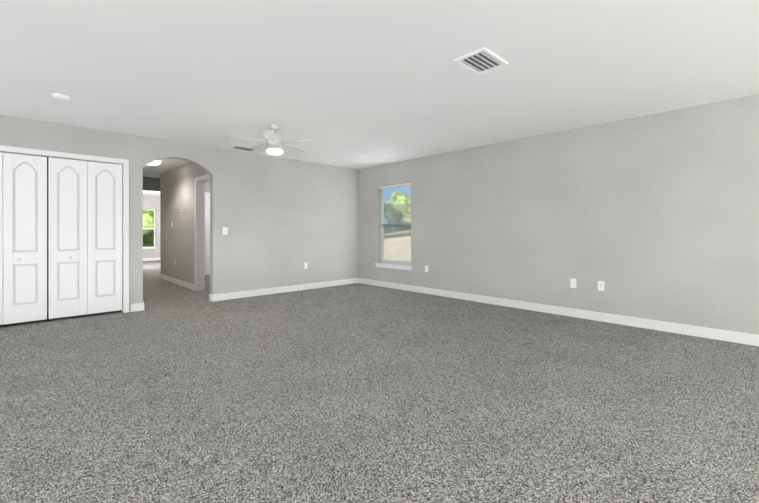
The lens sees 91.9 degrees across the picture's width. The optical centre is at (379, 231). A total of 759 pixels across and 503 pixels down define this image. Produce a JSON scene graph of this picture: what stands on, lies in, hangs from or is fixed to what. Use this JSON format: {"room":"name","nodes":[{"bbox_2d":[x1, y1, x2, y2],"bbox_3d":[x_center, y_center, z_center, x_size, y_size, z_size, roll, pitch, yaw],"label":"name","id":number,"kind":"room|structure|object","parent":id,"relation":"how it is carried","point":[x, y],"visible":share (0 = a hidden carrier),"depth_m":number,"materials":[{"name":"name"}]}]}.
{"room":"empty living room","nodes":[
{"label":"empty living room","id":0,"kind":"room"},
{"bbox_2d":[47,157,47,312],"bbox_3d":[-5.449,-0.108,3.784,4.620,2.440,0.720,0,0,-44],"label":"wall","id":1,"kind":"structure","parent":0,"point":[47,234],"depth_m":5.01,"materials":[{"name":"grey paint"}]},
{"bbox_2d":[143,195,159,257],"bbox_3d":[-10.519,-0.114,12.008,8.870,2.440,0.180,0,0,-44],"label":"wall","id":2,"kind":"structure","parent":0,"point":[151,202],"depth_m":13.85,"materials":[{"name":"grey paint"}]},
{"bbox_2d":[143,209,154,246],"bbox_3d":[-8.810,-0.105,13.671,0.796,1.456,0.050,0,0,-44],"label":"window","id":3,"kind":"structure","parent":2,"relation":"in","point":[150,227],"depth_m":13.86,"materials":[{"name":"white plastic"}]},
{"bbox_2d":[143,177,159,190],"bbox_3d":[-5.038,-1.173,9.751,4.050,0.320,0.150,0,0,-44],"label":"header beam","id":4,"kind":"structure","parent":0,"point":[151,184],"depth_m":9.07,"materials":[{"name":"grey paint"}]},
{"bbox_2d":[0,115,357,311],"bbox_3d":[-3.708,-0.109,4.864,8.870,2.440,0.120,0,0,-44],"label":"wall","id":5,"kind":"structure","parent":0,"point":[283,220],"depth_m":6.23,"materials":[{"name":"grey paint"}]},
{"bbox_2d":[0,152,2,324],"bbox_3d":[-4.485,0.084,4.106,0.374,1.985,0.034,0,0,-44],"label":"closet door","id":6,"kind":"structure","parent":5,"relation":"in","point":[1,238],"depth_m":4.22,"materials":[{"name":"white wood"}]},
{"bbox_2d":[3,152,46,324],"bbox_3d":[-4.200,0.084,4.354,0.375,1.985,0.067,0,0,-44],"label":"closet door","id":7,"kind":"structure","parent":5,"relation":"in","point":[24,238],"depth_m":4.35,"materials":[{"name":"white wood"}]},
{"bbox_2d":[0,145,128,312],"bbox_3d":[-4.080,0.086,4.510,1.562,2.049,0.122,0,0,-44],"label":"door frame","id":8,"kind":"structure","parent":5,"relation":"attached to","point":[122,164],"depth_m":4.99,"materials":[{"name":"white wood"}]},
{"bbox_2d":[48,157,86,318],"bbox_3d":[-3.919,0.083,4.622,0.373,1.985,0.067,0,0,-44],"label":"closet door","id":9,"kind":"structure","parent":5,"relation":"in","point":[67,237],"depth_m":4.62,"materials":[{"name":"white wood"}]},
{"bbox_2d":[87,161,121,313],"bbox_3d":[-3.658,0.083,4.894,0.374,1.985,0.034,0,0,-44],"label":"closet door","id":10,"kind":"structure","parent":5,"relation":"in","point":[104,237],"depth_m":4.88,"materials":[{"name":"white wood"}]},
{"bbox_2d":[223,227,226,234],"bbox_3d":[-2.492,-0.005,5.928,0.072,0.117,0.017,0,0,-44],"label":"switch plate","id":11,"kind":"object","parent":5,"relation":"attached to","point":[224,230],"visible":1,"depth_m":5.92,"materials":[{"name":"white plastic"}]},
{"bbox_2d":[160,162,207,284],"bbox_3d":[-3.850,-0.111,7.382,0.140,2.440,3.720,0,0,-44],"label":"wall","id":12,"kind":"structure","parent":0,"point":[177,194],"depth_m":7.59,"materials":[{"name":"grey paint"}]},
{"bbox_2d":[195,174,209,290],"bbox_3d":[-3.034,0.059,6.515,0.157,2.100,1.020,0,0,-44],"label":"trim","id":13,"kind":"structure","parent":12,"relation":"attached to","point":[200,181],"depth_m":6.82,"materials":[{"name":"white wood"}]},
{"bbox_2d":[131,257,758,345],"bbox_3d":[-3.789,1.056,5.036,8.750,0.110,19.200,0,0,-44],"label":"baseboard","id":14,"kind":"structure","parent":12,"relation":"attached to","point":[722,335],"depth_m":5.13,"materials":[{"name":"white wood"}]},
{"bbox_2d":[205,181,209,192],"bbox_3d":[-4.053,-0.113,9.675,2.730,2.440,0.120,0,0,-44],"label":"wall","id":15,"kind":"structure","parent":0,"point":[207,186],"depth_m":9.30,"materials":[{"name":"grey paint"}]},
{"bbox_2d":[205,192,209,274],"bbox_3d":[-4.314,0.058,9.318,0.920,2.080,0.033,0,0,-44],"label":"bedroom door","id":16,"kind":"structure","parent":15,"relation":"in","point":[207,233],"depth_m":9.27,"materials":[{"name":"white wood"}]},
{"bbox_2d":[0,260,758,502],"bbox_3d":[-3.767,1.161,5.057,9.050,0.100,19.440,0,0,-44],"label":"floor","id":17,"kind":"structure","parent":0,"point":[171,392],"depth_m":2.34,"materials":[{"name":"carpet"}]},
{"bbox_2d":[0,0,758,195],"bbox_3d":[-3.767,-1.379,5.055,9.050,0.100,19.440,0,0,-44],"label":"ceiling","id":18,"kind":"structure","parent":0,"point":[357,84],"depth_m":2.99,"materials":[{"name":"white paint"}]},
{"bbox_2d":[52,93,69,99],"bbox_3d":[-3.107,-1.309,3.578,0.132,0.037,0.132,0,0,-44],"label":"smoke detector","id":19,"kind":"object","parent":18,"relation":"attached to","point":[60,96],"visible":1,"depth_m":3.54,"materials":[{"name":"white plastic"}]},
{"bbox_2d":[147,160,160,165],"bbox_3d":[-4.272,-1.285,6.882,0.310,0.091,0.310,0,0,-44],"label":"recessed light","id":20,"kind":"object","parent":18,"relation":"in","point":[157,162],"visible":0.6,"depth_m":6.84,"materials":[{"name":"white plastic"}]},
{"bbox_2d":[233,146,253,150],"bbox_3d":[-2.167,-1.322,5.877,0.300,0.015,0.130,0,0,-44],"label":"ceiling vent","id":21,"kind":"object","parent":18,"relation":"in","point":[243,148],"visible":0.92,"depth_m":5.85,"materials":[{"name":"white plastic"}]},
{"bbox_2d":[225,124,318,164],"bbox_3d":[-1.346,-1.062,4.639,1.102,0.534,1.055,0,0,-44],"label":"fan","id":22,"kind":"object","parent":18,"relation":"hanging from","point":[274,143],"visible":1,"depth_m":4.53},
{"bbox_2d":[453,47,507,74],"bbox_3d":[0.793,-1.320,2.865,0.360,0.016,0.270,0,0,-44],"label":"ceiling vent","id":23,"kind":"object","parent":18,"relation":"in","point":[481,61],"visible":0.98,"depth_m":2.86,"materials":[{"name":"white plastic"}]},
{"bbox_2d":[358,94,758,334],"bbox_3d":[-0.557,-0.112,8.116,0.180,2.440,19.440,0,0,-44],"label":"wall","id":24,"kind":"structure","parent":0,"point":[655,216],"depth_m":4.52,"materials":[{"name":"grey paint"}]},
{"bbox_2d":[375,263,411,269],"bbox_3d":[0.292,0.682,7.151,0.132,0.084,0.990,0,0,-44],"label":"window sill","id":25,"kind":"structure","parent":24,"relation":"attached to","point":[396,266],"depth_m":7.08,"materials":[{"name":"white wood"}]},
{"bbox_2d":[381,185,410,263],"bbox_3d":[0.353,-0.135,7.209,0.055,1.548,0.926,0,0,-44],"label":"window","id":26,"kind":"structure","parent":24,"relation":"in","point":[383,224],"depth_m":7.34,"materials":[{"name":"white plastic"}]},
{"bbox_2d":[378,183,410,264],"bbox_3d":[0.301,-0.136,7.159,0.052,1.542,0.914,0,0,-44],"label":"window blinds","id":27,"kind":"object","parent":26,"relation":"attached to","point":[383,248],"visible":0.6,"depth_m":7.15,"materials":[{"name":"white plastic"}]},
{"bbox_2d":[570,278,575,287],"bbox_3d":[2.510,0.674,4.755,0.018,0.117,0.072,0,0,-44],"label":"electrical outlet","id":28,"kind":"object","parent":24,"relation":"attached to","point":[572,283],"visible":1,"depth_m":4.76,"materials":[{"name":"white plastic"}]},
{"bbox_2d":[598,281,603,290],"bbox_3d":[2.734,0.674,4.527,0.009,0.117,0.072,0,0,-44],"label":"electrical outlet","id":29,"kind":"object","parent":24,"relation":"attached to","point":[600,285],"visible":1,"depth_m":4.52,"materials":[{"name":"white plastic"}]},
{"label":"outside","id":30,"kind":"structure","parent":0,"visible":0},
{"bbox_3d":[0.573,4.199,21.079,90.000,0.200,90.000,0,0,-44],"label":"ground","id":31,"kind":"structure","parent":30,"visible":0},
{"bbox_2d":[143,210,153,246],"bbox_3d":[-11.135,0.625,17.993,6.073,6.953,6.298,0,0,-44],"label":"tree","id":32,"kind":"object","parent":31,"relation":"on","point":[146,219],"depth_m":15.93,"materials":[{"name":"green plant"}]},
{"bbox_2d":[384,233,410,260],"bbox_3d":[2.549,1.710,14.671,5.180,4.788,12.000,0,0,-44],"label":"neighbor house","id":33,"kind":"structure","parent":31,"relation":"on","point":[391,238],"depth_m":13.04,"materials":[{"name":"beige paint"}]},
{"bbox_2d":[384,192,410,229],"bbox_3d":[1.647,0.806,23.490,2.995,6.584,2.804,0,0,-44],"label":"tree","id":34,"kind":"object","parent":31,"relation":"on","point":[399,207],"depth_m":22.68,"materials":[{"name":"green plant"}]}
]}

